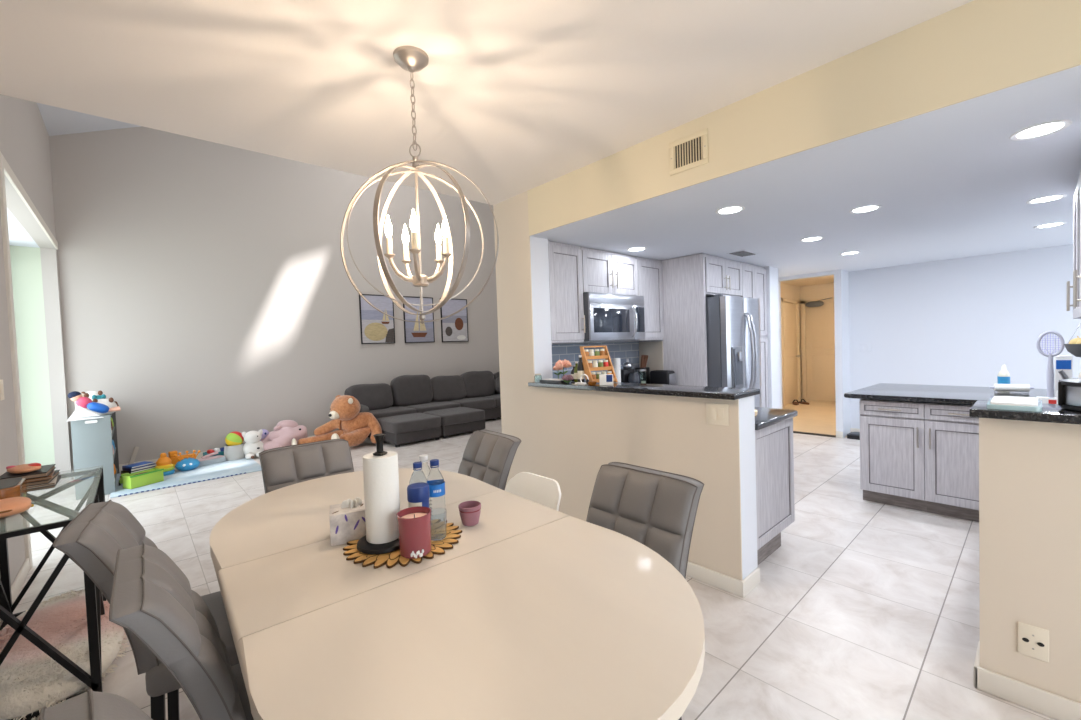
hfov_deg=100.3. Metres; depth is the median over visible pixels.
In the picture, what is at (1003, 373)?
label
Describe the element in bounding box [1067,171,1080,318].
upper cabinet
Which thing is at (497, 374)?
cushion
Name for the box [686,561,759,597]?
baseboard
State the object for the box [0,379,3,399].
wall switch
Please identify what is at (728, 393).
countertop
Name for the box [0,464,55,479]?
book
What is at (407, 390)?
cushion
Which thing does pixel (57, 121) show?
ceiling
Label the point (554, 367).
flower
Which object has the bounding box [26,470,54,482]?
book
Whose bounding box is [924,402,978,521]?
base cabinet
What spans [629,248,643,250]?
diffuser
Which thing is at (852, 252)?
recessed light
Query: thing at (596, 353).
spice jar
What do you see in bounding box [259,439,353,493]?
dining chair
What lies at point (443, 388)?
cushion
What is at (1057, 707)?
baseboard
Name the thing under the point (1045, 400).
carton
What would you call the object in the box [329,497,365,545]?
napkin holder
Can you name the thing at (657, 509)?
dining chair
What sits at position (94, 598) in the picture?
console table
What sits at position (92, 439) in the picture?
shelf
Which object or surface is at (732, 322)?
refrigerator
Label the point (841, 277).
doorway
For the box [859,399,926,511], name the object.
base cabinet
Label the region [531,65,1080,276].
ceiling
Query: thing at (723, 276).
upper cabinet
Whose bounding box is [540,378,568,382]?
tray
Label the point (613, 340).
wall
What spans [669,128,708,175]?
air vent
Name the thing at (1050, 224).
diffuser
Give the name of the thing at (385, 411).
seat cushion
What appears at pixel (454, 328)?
framed picture
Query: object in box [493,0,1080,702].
wall
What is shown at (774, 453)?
base cabinet
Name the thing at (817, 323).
door
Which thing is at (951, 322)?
wall
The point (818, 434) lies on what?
trim
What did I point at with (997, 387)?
paper roll
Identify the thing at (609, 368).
shelf
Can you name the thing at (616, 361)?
paper towel roll
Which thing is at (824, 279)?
ceiling
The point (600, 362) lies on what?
spice jar
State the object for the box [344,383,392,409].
cushion
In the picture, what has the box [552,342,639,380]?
tile backsplash
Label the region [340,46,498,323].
orb chandelier
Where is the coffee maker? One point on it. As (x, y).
(628, 375)
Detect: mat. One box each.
[110,458,261,497]
[343,520,461,568]
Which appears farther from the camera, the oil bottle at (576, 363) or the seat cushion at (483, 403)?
the seat cushion at (483, 403)
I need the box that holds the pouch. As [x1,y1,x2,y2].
[0,497,33,517]
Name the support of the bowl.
on the fruit basket
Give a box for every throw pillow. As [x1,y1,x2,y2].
[359,404,368,412]
[495,377,499,392]
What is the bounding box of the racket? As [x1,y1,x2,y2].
[1036,331,1064,397]
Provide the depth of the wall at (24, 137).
3.96 m
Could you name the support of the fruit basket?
hanging from the upper cabinet at (1075, 272)
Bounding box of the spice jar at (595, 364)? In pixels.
[592,360,597,366]
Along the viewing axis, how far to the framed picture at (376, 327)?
7.59 m
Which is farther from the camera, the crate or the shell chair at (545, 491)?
the crate
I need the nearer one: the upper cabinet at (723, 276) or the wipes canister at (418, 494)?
the wipes canister at (418, 494)
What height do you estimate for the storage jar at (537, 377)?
0.063 m
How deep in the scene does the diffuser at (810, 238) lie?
3.94 m
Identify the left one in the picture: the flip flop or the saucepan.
the flip flop
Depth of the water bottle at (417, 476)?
1.51 m
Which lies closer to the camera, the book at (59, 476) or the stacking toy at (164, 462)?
the book at (59, 476)
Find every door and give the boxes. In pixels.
[781,298,800,406]
[801,298,835,401]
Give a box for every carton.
[1036,397,1056,403]
[1054,356,1072,397]
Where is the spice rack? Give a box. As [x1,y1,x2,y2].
[580,346,617,382]
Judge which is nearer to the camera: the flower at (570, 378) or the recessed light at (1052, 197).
the recessed light at (1052, 197)
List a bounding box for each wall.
[0,94,71,585]
[10,245,55,469]
[49,126,499,478]
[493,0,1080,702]
[551,340,638,344]
[780,283,801,398]
[800,283,833,401]
[849,244,1080,428]
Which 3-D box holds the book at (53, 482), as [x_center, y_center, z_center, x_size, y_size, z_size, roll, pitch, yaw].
[-2.492,0.598,2.196,0.260,0.010,0.190,0,3,45]
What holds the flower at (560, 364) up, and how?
on the countertop at (728, 393)
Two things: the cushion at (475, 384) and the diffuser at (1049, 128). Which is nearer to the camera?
the diffuser at (1049, 128)
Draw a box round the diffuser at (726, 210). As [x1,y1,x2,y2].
[719,207,740,213]
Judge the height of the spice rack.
0.262 m
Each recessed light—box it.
[627,247,646,251]
[715,206,744,214]
[800,236,823,241]
[840,251,859,254]
[849,205,881,213]
[1010,120,1071,140]
[1026,194,1066,203]
[1034,222,1066,227]
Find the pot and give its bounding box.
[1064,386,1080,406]
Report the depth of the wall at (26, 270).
4.96 m
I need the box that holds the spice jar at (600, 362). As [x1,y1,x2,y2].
[598,360,602,366]
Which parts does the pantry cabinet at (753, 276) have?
door, door, door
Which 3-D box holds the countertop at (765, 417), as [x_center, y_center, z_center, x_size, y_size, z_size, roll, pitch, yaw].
[1.143,0.330,3.738,1.645,0.036,1.945,-4,2,-42]
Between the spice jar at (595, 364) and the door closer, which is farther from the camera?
the door closer
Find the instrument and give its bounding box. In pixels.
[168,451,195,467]
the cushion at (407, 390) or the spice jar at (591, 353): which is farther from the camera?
the cushion at (407, 390)
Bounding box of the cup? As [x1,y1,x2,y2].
[458,501,480,525]
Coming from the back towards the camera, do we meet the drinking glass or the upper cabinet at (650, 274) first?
the upper cabinet at (650, 274)
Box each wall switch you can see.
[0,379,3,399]
[706,403,728,425]
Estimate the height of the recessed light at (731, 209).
0.006 m
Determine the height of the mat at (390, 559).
0.009 m
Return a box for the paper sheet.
[66,406,103,421]
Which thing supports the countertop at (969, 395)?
on the base cabinet
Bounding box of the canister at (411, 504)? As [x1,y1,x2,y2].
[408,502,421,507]
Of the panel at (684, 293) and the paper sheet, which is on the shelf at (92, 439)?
the paper sheet
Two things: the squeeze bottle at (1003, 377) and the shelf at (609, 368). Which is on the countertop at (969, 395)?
the squeeze bottle at (1003, 377)
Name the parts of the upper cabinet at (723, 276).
door, door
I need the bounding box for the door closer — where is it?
[805,298,828,306]
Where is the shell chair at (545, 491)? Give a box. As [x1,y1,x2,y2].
[504,472,560,510]
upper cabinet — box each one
[548,241,584,342]
[580,247,637,295]
[636,257,663,340]
[705,254,742,297]
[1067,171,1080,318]
[1073,248,1080,316]
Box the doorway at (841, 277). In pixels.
[764,266,850,437]
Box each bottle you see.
[409,462,426,484]
[419,454,430,478]
[426,459,445,508]
[571,365,574,380]
[574,362,577,381]
[577,355,583,381]
[997,365,1009,383]
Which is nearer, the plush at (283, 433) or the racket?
the racket
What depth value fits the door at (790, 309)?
9.04 m
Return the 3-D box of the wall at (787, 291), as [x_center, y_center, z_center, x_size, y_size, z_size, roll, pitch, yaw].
[4.236,-0.270,8.479,3.730,2.400,0.120,-4,2,-42]
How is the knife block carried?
on the countertop at (765, 417)
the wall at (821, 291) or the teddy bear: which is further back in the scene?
the wall at (821, 291)
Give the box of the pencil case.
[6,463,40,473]
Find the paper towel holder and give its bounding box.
[357,433,398,554]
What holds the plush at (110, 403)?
on the shelf at (92, 439)
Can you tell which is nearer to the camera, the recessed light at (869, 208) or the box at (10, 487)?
the box at (10, 487)
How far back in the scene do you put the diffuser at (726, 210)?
2.97 m
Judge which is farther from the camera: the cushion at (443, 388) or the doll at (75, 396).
the cushion at (443, 388)
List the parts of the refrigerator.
door, spout, handle, handle, door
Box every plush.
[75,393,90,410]
[81,391,102,411]
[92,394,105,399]
[93,397,116,414]
[242,429,263,458]
[260,420,307,450]
[260,429,268,440]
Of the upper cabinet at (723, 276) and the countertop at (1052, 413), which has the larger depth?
the upper cabinet at (723, 276)
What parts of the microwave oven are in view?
door, handle, control panel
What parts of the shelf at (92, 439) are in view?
panel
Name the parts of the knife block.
knife handle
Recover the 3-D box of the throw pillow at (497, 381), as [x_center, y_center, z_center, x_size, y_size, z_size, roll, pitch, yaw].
[-0.693,0.511,8.750,0.418,0.374,0.249,-3,2,-27]
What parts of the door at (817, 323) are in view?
panel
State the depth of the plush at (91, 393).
4.97 m
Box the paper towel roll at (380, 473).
[362,451,399,543]
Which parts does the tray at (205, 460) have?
tube handle, trim panel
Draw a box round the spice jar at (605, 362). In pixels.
[603,360,608,366]
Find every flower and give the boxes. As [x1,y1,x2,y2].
[553,366,562,378]
[555,359,571,375]
[562,374,573,383]
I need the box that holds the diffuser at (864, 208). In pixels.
[853,206,876,211]
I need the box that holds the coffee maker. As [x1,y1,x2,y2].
[621,358,640,382]
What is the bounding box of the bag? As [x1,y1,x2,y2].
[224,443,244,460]
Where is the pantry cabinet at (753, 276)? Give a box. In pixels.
[740,262,768,407]
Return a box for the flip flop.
[799,399,808,404]
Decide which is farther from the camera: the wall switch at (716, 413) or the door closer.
the door closer
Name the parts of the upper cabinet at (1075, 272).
handle, handle, door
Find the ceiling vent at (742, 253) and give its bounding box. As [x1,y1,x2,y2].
[726,250,757,256]
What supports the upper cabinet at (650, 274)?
attached to the wall at (613, 340)
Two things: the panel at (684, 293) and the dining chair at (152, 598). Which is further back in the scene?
the panel at (684, 293)
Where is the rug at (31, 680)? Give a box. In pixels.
[0,589,128,719]
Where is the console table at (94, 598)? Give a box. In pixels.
[0,467,105,719]
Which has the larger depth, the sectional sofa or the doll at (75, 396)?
the sectional sofa
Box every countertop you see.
[528,381,759,399]
[755,407,797,429]
[844,383,1054,404]
[969,400,1080,424]
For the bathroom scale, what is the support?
on the floor
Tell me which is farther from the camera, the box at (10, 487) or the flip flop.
the flip flop
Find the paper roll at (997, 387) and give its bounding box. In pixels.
[990,384,1033,391]
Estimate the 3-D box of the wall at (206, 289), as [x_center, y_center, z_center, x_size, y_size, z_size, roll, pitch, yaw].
[-3.324,-2.319,7.174,7.320,7.100,0.100,-4,2,-42]
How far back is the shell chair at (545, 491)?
2.12 m
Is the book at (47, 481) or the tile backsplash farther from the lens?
the tile backsplash
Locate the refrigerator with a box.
[706,294,761,406]
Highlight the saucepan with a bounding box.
[1058,370,1068,378]
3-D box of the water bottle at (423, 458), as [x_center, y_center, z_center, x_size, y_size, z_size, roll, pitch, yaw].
[-0.408,0.454,1.594,0.062,0.238,0.062,-4,2,-42]
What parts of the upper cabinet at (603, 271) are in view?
door, door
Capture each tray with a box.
[198,451,225,466]
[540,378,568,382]
[986,396,1041,411]
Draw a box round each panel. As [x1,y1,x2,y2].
[639,253,707,385]
[639,341,663,370]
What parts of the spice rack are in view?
panel, panel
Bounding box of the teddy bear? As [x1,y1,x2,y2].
[291,395,381,446]
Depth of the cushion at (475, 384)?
8.48 m
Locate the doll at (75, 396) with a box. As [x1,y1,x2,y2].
[68,391,120,412]
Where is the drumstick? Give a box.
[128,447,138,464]
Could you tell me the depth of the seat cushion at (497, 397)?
8.34 m
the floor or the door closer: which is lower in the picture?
the floor
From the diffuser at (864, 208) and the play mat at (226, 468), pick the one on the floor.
the play mat at (226, 468)
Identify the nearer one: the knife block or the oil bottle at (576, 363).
the oil bottle at (576, 363)
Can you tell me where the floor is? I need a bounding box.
[8,400,1055,719]
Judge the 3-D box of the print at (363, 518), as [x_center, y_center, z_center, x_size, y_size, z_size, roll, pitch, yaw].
[-0.598,0.522,1.446,0.109,0.062,0.002,-3,2,-24]
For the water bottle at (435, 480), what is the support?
on the mat at (390, 559)
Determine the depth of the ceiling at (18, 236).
4.47 m
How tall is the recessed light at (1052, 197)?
0.006 m
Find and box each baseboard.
[0,558,29,626]
[72,435,314,478]
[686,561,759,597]
[836,428,859,437]
[974,641,1080,719]
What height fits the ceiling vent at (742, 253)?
0.011 m
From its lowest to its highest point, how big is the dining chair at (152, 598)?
0.879 m
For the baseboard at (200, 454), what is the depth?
5.67 m
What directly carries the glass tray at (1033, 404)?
on the countertop at (1052, 413)
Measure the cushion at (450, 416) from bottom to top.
0.166 m
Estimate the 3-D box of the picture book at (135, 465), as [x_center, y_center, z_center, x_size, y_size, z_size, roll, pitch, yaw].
[-4.590,1.196,5.153,0.161,0.020,0.221,-1,2,18]
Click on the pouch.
(11, 506)
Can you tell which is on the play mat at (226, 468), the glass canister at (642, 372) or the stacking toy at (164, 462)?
the stacking toy at (164, 462)
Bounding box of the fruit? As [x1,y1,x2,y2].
[1069,336,1080,343]
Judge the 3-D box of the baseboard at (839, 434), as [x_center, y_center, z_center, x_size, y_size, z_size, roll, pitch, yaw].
[5.475,0.975,4.489,0.365,0.085,4.300,-4,2,-42]
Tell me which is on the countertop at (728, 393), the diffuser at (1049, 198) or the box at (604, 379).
the box at (604, 379)
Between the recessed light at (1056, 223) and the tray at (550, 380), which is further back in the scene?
the recessed light at (1056, 223)
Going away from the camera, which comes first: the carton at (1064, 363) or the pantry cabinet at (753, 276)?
the carton at (1064, 363)
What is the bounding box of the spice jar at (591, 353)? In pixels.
[589,349,593,355]
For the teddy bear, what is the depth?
6.36 m
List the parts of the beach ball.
panel, panel, panel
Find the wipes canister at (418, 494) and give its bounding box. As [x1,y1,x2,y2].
[407,482,429,507]
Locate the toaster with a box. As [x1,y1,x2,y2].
[650,370,675,384]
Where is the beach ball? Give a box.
[225,431,243,445]
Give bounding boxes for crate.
[121,468,163,488]
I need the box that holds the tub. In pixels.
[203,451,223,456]
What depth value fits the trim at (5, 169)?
2.92 m
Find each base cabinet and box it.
[755,418,794,564]
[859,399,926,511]
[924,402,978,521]
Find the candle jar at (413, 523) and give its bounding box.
[396,506,431,558]
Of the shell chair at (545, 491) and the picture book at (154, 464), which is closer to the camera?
the shell chair at (545, 491)
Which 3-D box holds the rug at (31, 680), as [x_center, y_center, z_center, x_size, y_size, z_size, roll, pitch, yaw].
[-2.183,1.276,2.041,0.513,0.171,1.027,-4,2,-42]
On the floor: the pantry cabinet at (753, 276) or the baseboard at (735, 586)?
the pantry cabinet at (753, 276)
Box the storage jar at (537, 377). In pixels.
[534,374,541,381]
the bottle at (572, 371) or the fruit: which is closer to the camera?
the fruit
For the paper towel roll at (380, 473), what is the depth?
1.36 m
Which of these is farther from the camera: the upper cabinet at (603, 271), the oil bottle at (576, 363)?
the upper cabinet at (603, 271)
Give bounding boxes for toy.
[155,453,174,475]
[174,450,200,470]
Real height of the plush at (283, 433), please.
0.444 m
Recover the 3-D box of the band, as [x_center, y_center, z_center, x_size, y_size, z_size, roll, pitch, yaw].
[0.301,0.133,3.092,0.024,0.077,0.078,-4,2,-42]
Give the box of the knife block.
[635,355,649,383]
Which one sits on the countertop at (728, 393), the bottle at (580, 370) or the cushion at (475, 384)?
the bottle at (580, 370)
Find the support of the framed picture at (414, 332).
attached to the wall at (206, 289)
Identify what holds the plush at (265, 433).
on the plush at (283, 433)
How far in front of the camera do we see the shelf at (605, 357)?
3.24 m
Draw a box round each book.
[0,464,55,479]
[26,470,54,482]
[26,470,59,486]
[27,475,57,488]
[27,475,60,491]
[121,467,154,473]
[122,461,153,468]
[122,463,155,471]
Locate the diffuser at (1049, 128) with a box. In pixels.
[1017,123,1063,137]
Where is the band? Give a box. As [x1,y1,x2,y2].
[580,374,588,384]
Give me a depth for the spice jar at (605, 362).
3.24 m
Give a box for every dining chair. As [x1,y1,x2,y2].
[39,689,152,719]
[53,500,238,719]
[109,543,253,719]
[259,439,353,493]
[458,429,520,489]
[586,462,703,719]
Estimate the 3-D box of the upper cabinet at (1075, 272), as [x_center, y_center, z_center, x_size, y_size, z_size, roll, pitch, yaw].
[2.632,-0.603,2.003,0.740,0.793,0.346,-4,2,-42]
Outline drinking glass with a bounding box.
[431,508,445,540]
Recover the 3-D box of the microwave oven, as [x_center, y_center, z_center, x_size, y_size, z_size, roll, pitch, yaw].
[0.612,-0.394,4.255,0.800,0.420,0.435,-4,2,-42]
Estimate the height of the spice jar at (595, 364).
0.065 m
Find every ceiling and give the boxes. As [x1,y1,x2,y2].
[0,0,973,204]
[7,208,39,247]
[37,103,140,135]
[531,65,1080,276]
[780,275,833,286]
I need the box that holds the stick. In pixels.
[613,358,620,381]
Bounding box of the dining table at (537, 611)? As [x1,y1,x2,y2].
[209,468,704,719]
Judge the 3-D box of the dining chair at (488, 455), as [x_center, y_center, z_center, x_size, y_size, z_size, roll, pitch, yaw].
[-0.446,0.853,2.315,0.604,0.879,0.430,-3,2,-38]
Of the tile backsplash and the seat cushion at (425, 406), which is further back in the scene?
the seat cushion at (425, 406)
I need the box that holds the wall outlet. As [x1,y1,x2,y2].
[1018,621,1048,662]
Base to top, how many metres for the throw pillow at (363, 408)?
0.249 m
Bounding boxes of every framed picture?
[359,294,394,343]
[403,296,434,342]
[440,298,468,341]
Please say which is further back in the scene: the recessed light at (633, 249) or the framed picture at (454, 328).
the framed picture at (454, 328)
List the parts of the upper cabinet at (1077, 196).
handle, door, door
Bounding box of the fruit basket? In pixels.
[1064,323,1080,356]
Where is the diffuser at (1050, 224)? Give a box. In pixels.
[1038,223,1061,227]
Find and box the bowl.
[1064,344,1080,356]
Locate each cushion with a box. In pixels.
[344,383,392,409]
[369,406,415,418]
[377,413,440,432]
[390,374,432,406]
[404,401,459,412]
[423,407,484,425]
[431,375,465,401]
[448,397,495,409]
[460,371,495,397]
[485,394,500,406]
[493,371,499,393]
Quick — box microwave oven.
[583,292,644,340]
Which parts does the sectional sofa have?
frame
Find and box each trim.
[0,151,57,569]
[793,431,835,436]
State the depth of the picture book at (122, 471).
5.07 m
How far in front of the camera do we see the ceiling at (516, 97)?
1.90 m
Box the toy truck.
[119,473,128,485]
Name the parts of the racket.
racket frame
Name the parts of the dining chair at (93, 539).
backrest, leg, leg, seat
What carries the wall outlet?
attached to the wall at (976, 48)
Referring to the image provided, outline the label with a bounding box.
[997,370,1009,376]
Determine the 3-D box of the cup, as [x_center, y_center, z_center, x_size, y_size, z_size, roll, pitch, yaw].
[-0.244,0.534,1.567,0.078,0.068,0.078,-4,2,-42]
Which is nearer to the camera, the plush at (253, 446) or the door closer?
the plush at (253, 446)
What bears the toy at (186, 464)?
on the play mat at (226, 468)
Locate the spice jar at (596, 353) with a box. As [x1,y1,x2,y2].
[594,349,599,355]
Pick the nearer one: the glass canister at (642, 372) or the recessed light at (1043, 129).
the recessed light at (1043, 129)
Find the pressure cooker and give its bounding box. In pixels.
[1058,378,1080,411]
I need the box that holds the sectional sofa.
[344,371,500,446]
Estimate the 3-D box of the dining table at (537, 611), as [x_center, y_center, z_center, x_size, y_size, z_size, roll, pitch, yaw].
[-0.419,0.947,1.495,1.004,0.740,1.953,-4,2,-40]
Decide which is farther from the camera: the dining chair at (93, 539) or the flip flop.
the flip flop
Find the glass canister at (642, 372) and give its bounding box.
[637,369,645,382]
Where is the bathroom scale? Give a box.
[847,432,859,439]
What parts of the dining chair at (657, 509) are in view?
backrest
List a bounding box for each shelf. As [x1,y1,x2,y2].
[71,412,118,499]
[586,355,607,359]
[590,366,611,370]
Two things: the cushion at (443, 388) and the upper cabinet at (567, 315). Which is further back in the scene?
the cushion at (443, 388)
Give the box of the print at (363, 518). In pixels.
[335,515,364,533]
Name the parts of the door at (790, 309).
panel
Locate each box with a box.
[0,477,26,498]
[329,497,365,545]
[599,374,612,384]
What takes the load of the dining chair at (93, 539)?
on the floor
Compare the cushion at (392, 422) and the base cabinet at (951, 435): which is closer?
the base cabinet at (951, 435)
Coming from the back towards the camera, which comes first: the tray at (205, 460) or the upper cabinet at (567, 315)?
the tray at (205, 460)
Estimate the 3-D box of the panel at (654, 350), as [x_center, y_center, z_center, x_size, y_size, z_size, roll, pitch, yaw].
[1.197,0.034,4.883,0.008,0.465,0.300,-4,2,-42]
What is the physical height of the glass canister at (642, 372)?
0.192 m
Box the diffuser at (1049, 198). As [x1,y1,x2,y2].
[1031,196,1060,202]
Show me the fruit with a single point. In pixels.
(1073, 341)
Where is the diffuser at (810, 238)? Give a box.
[803,237,820,240]
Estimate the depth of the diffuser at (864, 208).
3.05 m
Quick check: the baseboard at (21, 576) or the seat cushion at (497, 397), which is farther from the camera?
the seat cushion at (497, 397)
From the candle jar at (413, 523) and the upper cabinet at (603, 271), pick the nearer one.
the candle jar at (413, 523)

